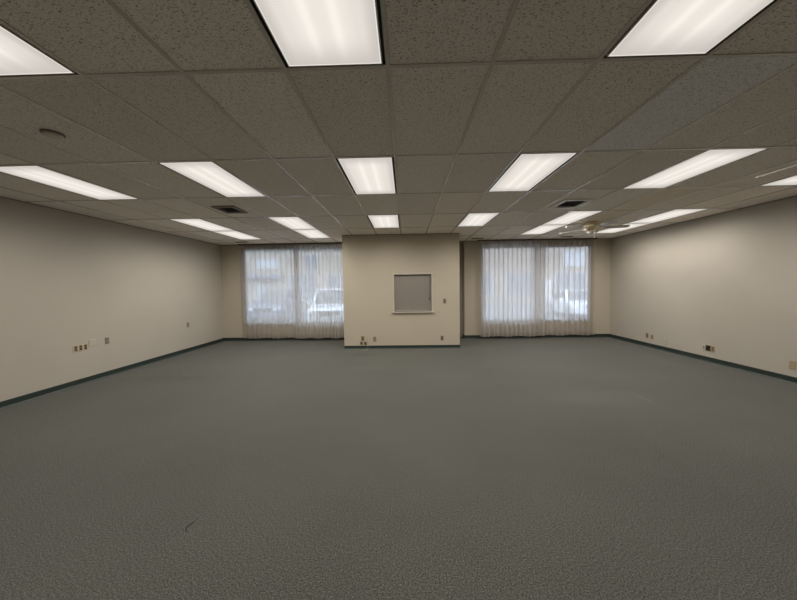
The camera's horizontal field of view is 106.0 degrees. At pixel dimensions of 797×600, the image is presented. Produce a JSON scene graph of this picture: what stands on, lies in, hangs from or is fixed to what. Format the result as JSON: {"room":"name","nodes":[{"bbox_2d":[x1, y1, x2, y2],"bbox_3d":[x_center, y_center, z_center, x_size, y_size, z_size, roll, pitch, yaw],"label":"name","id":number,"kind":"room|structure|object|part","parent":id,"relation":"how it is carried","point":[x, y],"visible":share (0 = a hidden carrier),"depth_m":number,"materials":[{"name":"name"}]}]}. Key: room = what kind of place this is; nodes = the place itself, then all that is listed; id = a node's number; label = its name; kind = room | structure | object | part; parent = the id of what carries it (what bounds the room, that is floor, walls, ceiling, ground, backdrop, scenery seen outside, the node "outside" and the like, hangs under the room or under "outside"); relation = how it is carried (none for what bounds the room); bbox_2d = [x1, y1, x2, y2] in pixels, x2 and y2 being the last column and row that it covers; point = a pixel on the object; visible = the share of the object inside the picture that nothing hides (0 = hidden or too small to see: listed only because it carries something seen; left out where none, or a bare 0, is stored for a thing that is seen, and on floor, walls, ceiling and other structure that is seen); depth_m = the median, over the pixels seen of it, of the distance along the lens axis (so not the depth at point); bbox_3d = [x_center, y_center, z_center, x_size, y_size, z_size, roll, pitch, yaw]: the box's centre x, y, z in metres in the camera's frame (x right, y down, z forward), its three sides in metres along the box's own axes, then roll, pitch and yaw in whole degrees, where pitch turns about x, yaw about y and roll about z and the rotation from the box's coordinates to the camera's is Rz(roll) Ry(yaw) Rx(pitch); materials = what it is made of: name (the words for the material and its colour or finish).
{"room":"empty office room","nodes":[
{"label":"empty office room","id":0,"kind":"room"},
{"bbox_2d":[0,197,223,401],"bbox_3d":[-5.480,-0.104,3.897,0.150,3.172,10.550,-1,3,1],"label":"wall","id":1,"kind":"structure","parent":0,"point":[68,280],"depth_m":5.24,"materials":[{"name":"paint"}]},
{"bbox_2d":[73,343,87,351],"bbox_3d":[-5.361,0.805,5.068,0.011,0.100,0.235,-1,3,1],"label":"outlet box","id":2,"kind":"object","parent":1,"relation":"attached to","point":[76,348],"visible":1,"depth_m":5.06,"materials":[{"name":"beige plastic"}]},
{"bbox_2d":[89,339,95,345],"bbox_3d":[-5.358,0.746,5.260,0.008,0.115,0.115,-1,3,1],"label":"blank plate","id":3,"kind":"object","parent":1,"relation":"attached to","point":[92,342],"visible":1,"depth_m":5.26,"materials":[{"name":"beige plastic"}]},
{"bbox_2d":[0,338,223,409],"bbox_3d":[-5.374,1.433,3.890,0.022,0.100,10.400,-1,3,1],"label":"baseboard","id":4,"kind":"structure","parent":1,"relation":"attached to","point":[31,396],"depth_m":5.23,"materials":[{"name":"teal rubber"}]},
{"bbox_2d":[0,337,796,599],"bbox_3d":[0.348,1.488,3.666,11.870,0.150,10.600,-1,3,1],"label":"floor","id":5,"kind":"structure","parent":0,"point":[592,468],"depth_m":2.48,"materials":[{"name":"carpet"}]},
{"bbox_2d":[0,0,796,244],"bbox_3d":[0.308,-1.474,3.630,11.470,0.016,10.400,-1,3,1],"label":"ceiling","id":6,"kind":"structure","parent":0,"point":[433,106],"depth_m":2.27,"materials":[{"name":"tile"}]},
{"bbox_2d":[0,23,77,75],"bbox_3d":[-2.209,-1.368,1.202,0.610,0.110,1.219,-1,3,1],"label":"ceiling light","id":7,"kind":"object","parent":6,"relation":"attached to","point":[18,56],"visible":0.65,"depth_m":1.67,"materials":[{"name":"white plastic"}]},
{"bbox_2d":[39,129,65,139],"bbox_3d":[-2.833,-1.353,2.463,0.144,0.027,0.144,-1,3,1],"label":"smoke detector","id":8,"kind":"object","parent":6,"relation":"attached to","point":[49,133],"visible":1,"depth_m":2.44,"materials":[{"name":"white plastic"}]},
{"bbox_2d":[0,165,137,199],"bbox_3d":[-3.983,-1.457,3.678,0.610,0.110,1.219,-1,3,1],"label":"ceiling light","id":9,"kind":"object","parent":6,"relation":"attached to","point":[36,173],"visible":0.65,"depth_m":3.55,"materials":[{"name":"white plastic"}]},
{"bbox_2d":[170,219,234,230],"bbox_3d":[-3.929,-1.571,6.114,0.610,0.110,1.219,-1,3,1],"label":"ceiling light","id":10,"kind":"object","parent":6,"relation":"attached to","point":[199,223],"visible":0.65,"depth_m":6.02,"materials":[{"name":"white plastic"}]},
{"bbox_2d":[159,161,265,196],"bbox_3d":[-2.155,-1.481,3.637,0.610,0.110,1.219,-1,3,1],"label":"ceiling light","id":11,"kind":"object","parent":6,"relation":"attached to","point":[209,174],"visible":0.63,"depth_m":3.49,"materials":[{"name":"white plastic"}]},
{"bbox_2d":[211,206,246,213],"bbox_3d":[-2.749,-1.523,4.896,0.360,0.126,0.420,-1,3,1],"label":"ceiling vent","id":12,"kind":"object","parent":6,"relation":"in","point":[226,209],"visible":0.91,"depth_m":4.91,"materials":[{"name":"grey metal"}]},
{"bbox_2d":[212,231,259,238],"bbox_3d":[-3.903,-1.627,7.331,0.610,0.110,1.219,-1,3,1],"label":"ceiling light","id":13,"kind":"object","parent":6,"relation":"attached to","point":[236,234],"visible":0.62,"depth_m":7.19,"materials":[{"name":"white plastic"}]},
{"bbox_2d":[238,242,341,244],"bbox_3d":[-3.043,-1.637,8.783,3.280,0.038,0.110,-1,3,1],"label":"track","id":14,"kind":"object","parent":6,"relation":"attached to","point":[328,242],"visible":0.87,"depth_m":8.74,"materials":[{"name":"brown"}]},
{"bbox_2d":[238,245,295,338],"bbox_3d":[-3.852,-0.228,8.909,1.744,2.760,0.121,-1,3,1],"label":"curtain","id":15,"kind":"object","parent":14,"relation":"hanging from","point":[267,284],"visible":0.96,"depth_m":8.92,"materials":[{"name":"white fabric"}]},
{"bbox_2d":[293,244,343,338],"bbox_3d":[-2.225,-0.245,8.789,1.654,2.760,0.090,-1,3,1],"label":"curtain","id":16,"kind":"object","parent":14,"relation":"hanging from","point":[318,268],"visible":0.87,"depth_m":8.80,"materials":[{"name":"white fabric"}]},
{"bbox_2d":[268,217,315,229],"bbox_3d":[-2.101,-1.594,6.072,0.610,0.110,1.219,-1,3,1],"label":"ceiling light","id":17,"kind":"object","parent":6,"relation":"attached to","point":[292,223],"visible":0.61,"depth_m":5.95,"materials":[{"name":"white plastic"}]},
{"bbox_2d":[294,229,329,237],"bbox_3d":[-2.074,-1.651,7.290,0.610,0.110,1.219,-1,3,1],"label":"ceiling light","id":18,"kind":"object","parent":6,"relation":"attached to","point":[315,233],"visible":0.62,"depth_m":7.20,"materials":[{"name":"white plastic"}]},
{"bbox_2d":[250,0,385,67],"bbox_3d":[-0.381,-1.392,1.160,0.610,0.110,1.219,-1,3,1],"label":"ceiling light","id":19,"kind":"object","parent":6,"relation":"attached to","point":[304,33],"visible":0.81,"depth_m":1.51,"materials":[{"name":"white plastic"}]},
{"bbox_2d":[336,157,396,193],"bbox_3d":[-0.327,-1.505,3.595,0.610,0.110,1.219,-1,3,1],"label":"ceiling light","id":20,"kind":"object","parent":6,"relation":"attached to","point":[373,175],"visible":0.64,"depth_m":3.45,"materials":[{"name":"white plastic"}]},
{"bbox_2d":[367,215,399,227],"bbox_3d":[-0.273,-1.618,6.030,0.610,0.110,1.219,-1,3,1],"label":"ceiling light","id":21,"kind":"object","parent":6,"relation":"attached to","point":[377,221],"visible":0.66,"depth_m":5.96,"materials":[{"name":"white plastic"}]},
{"bbox_2d":[0,0,796,244],"bbox_3d":[0.309,-1.463,3.630,11.470,0.007,10.400,-1,3,1],"label":"ceiling grid","id":22,"kind":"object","parent":6,"relation":"attached to","point":[710,55],"depth_m":2.30,"materials":[{"name":"beige paint"}]},
{"bbox_2d":[458,213,499,225],"bbox_3d":[1.555,-1.642,5.989,0.610,0.110,1.219,-1,3,1],"label":"ceiling light","id":23,"kind":"object","parent":6,"relation":"attached to","point":[471,219],"visible":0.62,"depth_m":5.90,"materials":[{"name":"white plastic"}]},
{"bbox_2d":[488,153,577,190],"bbox_3d":[1.501,-1.529,3.554,0.610,0.110,1.219,-1,3,1],"label":"ceiling light","id":24,"kind":"object","parent":6,"relation":"attached to","point":[526,171],"visible":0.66,"depth_m":3.41,"materials":[{"name":"white plastic"}]},
{"bbox_2d":[477,238,597,240],"bbox_3d":[3.965,-1.728,8.623,3.380,0.038,0.110,-1,3,1],"label":"track","id":25,"kind":"object","parent":6,"relation":"attached to","point":[556,238],"visible":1,"depth_m":8.58,"materials":[{"name":"brown"}]},
{"bbox_2d":[480,240,545,336],"bbox_3d":[3.301,-0.317,8.643,1.861,2.760,0.117,-1,3,1],"label":"curtain","id":26,"kind":"object","parent":25,"relation":"hanging from","point":[512,273],"visible":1,"depth_m":8.65,"materials":[{"name":"white fabric"}]},
{"bbox_2d":[545,240,595,335],"bbox_3d":[4.777,-0.341,8.714,1.764,2.760,0.120,-1,3,1],"label":"curtain","id":27,"kind":"object","parent":25,"relation":"hanging from","point":[570,265],"visible":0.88,"depth_m":8.72,"materials":[{"name":"white fabric"}]},
{"bbox_2d":[522,225,564,233],"bbox_3d":[3.410,-1.723,7.165,0.610,0.110,1.219,-1,3,1],"label":"ceiling light","id":28,"kind":"object","parent":6,"relation":"attached to","point":[541,229],"visible":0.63,"depth_m":7.08,"materials":[{"name":"white plastic"}]},
{"bbox_2d":[549,198,593,208],"bbox_3d":[2.765,-1.597,4.826,0.450,0.126,0.500,-1,3,1],"label":"ceiling vent","id":29,"kind":"object","parent":6,"relation":"in","point":[566,203],"visible":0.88,"depth_m":4.83,"materials":[{"name":"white metal"}]},
{"bbox_2d":[542,211,601,224],"bbox_3d":[3.383,-1.666,5.947,0.610,0.110,1.219,-1,3,1],"label":"ceiling light","id":30,"kind":"object","parent":6,"relation":"attached to","point":[572,216],"visible":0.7,"depth_m":5.85,"materials":[{"name":"white plastic"}]},
{"bbox_2d":[559,221,629,237],"bbox_3d":[4.098,-1.474,6.309,1.284,0.336,1.239,-1,3,1],"label":"ceiling fan","id":31,"kind":"object","parent":6,"relation":"hanging from","point":[591,227],"visible":1,"depth_m":6.25,"materials":[{"name":"gold metal"}]},
{"bbox_3d":[4.096,-1.547,6.356,0.344,0.118,0.344,-1,3,1],"label":"motor","id":32,"kind":"part","parent":31,"relation":"part of","materials":[{"name":"gold metal"}]},
{"bbox_3d":[4.094,-1.496,5.923,0.132,0.038,0.470,-1,3,0],"label":"blade","id":33,"kind":"part","parent":31,"relation":"part of","materials":[{"name":"grey"}]},
{"bbox_3d":[4.509,-1.515,6.221,0.470,0.038,0.132,0,3,18],"label":"blade","id":34,"kind":"part","parent":31,"relation":"part of","materials":[{"name":"grey"}]},
{"bbox_2d":[597,223,649,232],"bbox_3d":[5.238,-1.746,7.123,0.610,0.110,1.219,-1,3,1],"label":"ceiling light","id":35,"kind":"object","parent":6,"relation":"attached to","point":[610,230],"visible":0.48,"depth_m":7.12,"materials":[{"name":"white plastic"}]},
{"bbox_2d":[630,209,704,222],"bbox_3d":[5.211,-1.690,5.906,0.610,0.110,1.219,-1,3,1],"label":"ceiling light","id":36,"kind":"object","parent":6,"relation":"attached to","point":[678,212],"visible":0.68,"depth_m":5.80,"materials":[{"name":"white plastic"}]},
{"bbox_2d":[603,0,776,57],"bbox_3d":[1.447,-1.416,1.118,0.610,0.110,1.219,-1,3,1],"label":"ceiling light","id":37,"kind":"object","parent":6,"relation":"attached to","point":[665,27],"visible":0.79,"depth_m":1.51,"materials":[{"name":"white plastic"}]},
{"bbox_2d":[622,148,767,188],"bbox_3d":[3.329,-1.553,3.512,0.610,0.110,1.219,-1,3,1],"label":"ceiling light","id":38,"kind":"object","parent":6,"relation":"attached to","point":[711,159],"visible":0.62,"depth_m":3.36,"materials":[{"name":"white plastic"}]},
{"bbox_2d":[755,164,796,177],"bbox_3d":[3.954,-1.377,2.247,0.022,0.150,2.190,-1,3,1],"label":"hanging rail","id":39,"kind":"object","parent":6,"relation":"hanging from","point":[796,164],"visible":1,"depth_m":3.14,"materials":[{"name":"white metal"}]},
{"bbox_2d":[760,175,796,185],"bbox_3d":[5.157,-1.577,3.470,0.610,0.110,1.219,-1,3,1],"label":"ceiling light","id":40,"kind":"object","parent":6,"relation":"attached to","point":[792,180],"visible":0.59,"depth_m":3.94,"materials":[{"name":"white plastic"}]},
{"bbox_2d":[342,234,459,348],"bbox_3d":[0.081,-0.281,8.215,2.928,2.972,1.362,-1,3,1],"label":"wall","id":41,"kind":"structure","parent":0,"point":[369,261],"depth_m":7.56,"materials":[{"name":"paint"}]},
{"bbox_2d":[0,195,796,245],"bbox_3d":[0.309,-1.461,3.630,11.470,0.009,10.400,-1,3,1],"label":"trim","id":42,"kind":"structure","parent":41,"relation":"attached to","point":[796,195],"depth_m":5.97,"materials":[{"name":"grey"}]},
{"bbox_2d":[392,273,434,312],"bbox_3d":[0.364,-0.182,7.584,1.067,1.003,0.160,-1,3,1],"label":"window","id":43,"kind":"structure","parent":41,"relation":"in","point":[431,311],"depth_m":7.53,"materials":[{"name":"beige paint"}]},
{"bbox_2d":[394,274,430,310],"bbox_3d":[0.364,-0.180,7.595,0.921,0.925,0.054,-1,3,1],"label":"window blind","id":44,"kind":"object","parent":43,"relation":"attached to","point":[412,292],"visible":0.99,"depth_m":7.60,"materials":[{"name":"grey"}]},
{"bbox_3d":[0.371,0.270,7.627,0.921,0.022,0.022,-1,3,1],"label":"rail","id":45,"kind":"part","parent":44,"relation":"part of","materials":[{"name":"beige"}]},
{"bbox_3d":[0.370,0.304,7.606,1.067,0.030,0.160,-1,3,1],"label":"sill","id":46,"kind":"part","parent":43,"relation":"part of","materials":[{"name":"beige paint"}]},
{"bbox_2d":[220,239,610,337],"bbox_3d":[0.443,-0.421,8.957,11.470,3.172,0.150,-1,3,1],"label":"wall","id":47,"kind":"structure","parent":0,"point":[471,249],"depth_m":8.86,"materials":[{"name":"paint"}]},
{"bbox_2d":[224,337,343,340],"bbox_3d":[-3.309,1.166,9.028,3.924,0.100,0.022,-1,3,1],"label":"baseboard","id":48,"kind":"structure","parent":47,"relation":"attached to","point":[292,338],"depth_m":9.04,"materials":[{"name":"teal rubber"}]},
{"bbox_2d":[465,334,608,338],"bbox_3d":[4.079,1.070,8.860,4.235,0.100,0.022,-1,3,1],"label":"baseboard","id":49,"kind":"structure","parent":47,"relation":"attached to","point":[594,335],"depth_m":8.86,"materials":[{"name":"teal rubber"}]},
{"bbox_2d":[459,243,463,336],"bbox_3d":[1.756,-0.448,9.148,0.623,3.172,0.290,-1,3,1],"label":"wall","id":50,"kind":"structure","parent":0,"point":[460,244],"depth_m":9.15,"materials":[{"name":"paint"}]},
{"bbox_2d":[610,196,796,376],"bbox_3d":[6.136,-0.255,3.632,0.150,3.172,10.550,-1,3,1],"label":"wall","id":51,"kind":"structure","parent":0,"point":[727,281],"depth_m":5.73,"materials":[{"name":"paint"}]},
{"bbox_2d":[609,334,796,383],"bbox_3d":[6.070,1.284,3.630,0.022,0.100,10.400,-1,3,1],"label":"baseboard","id":52,"kind":"structure","parent":51,"relation":"attached to","point":[778,376],"depth_m":5.75,"materials":[{"name":"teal rubber"}]},
{"bbox_2d":[705,345,710,350],"bbox_3d":[6.127,0.952,5.947,0.006,0.112,0.100,-1,3,1],"label":"junction box","id":53,"kind":"object","parent":51,"relation":"attached to","point":[707,348],"visible":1,"depth_m":5.94,"materials":[{"name":"brown plastic"}]},
{"bbox_2d":[789,360,795,368],"bbox_3d":[6.097,1.006,4.653,0.008,0.125,0.078,-1,3,1],"label":"blank plate","id":54,"kind":"object","parent":51,"relation":"attached to","point":[792,364],"visible":1,"depth_m":4.65,"materials":[{"name":"beige plastic"}]}
]}

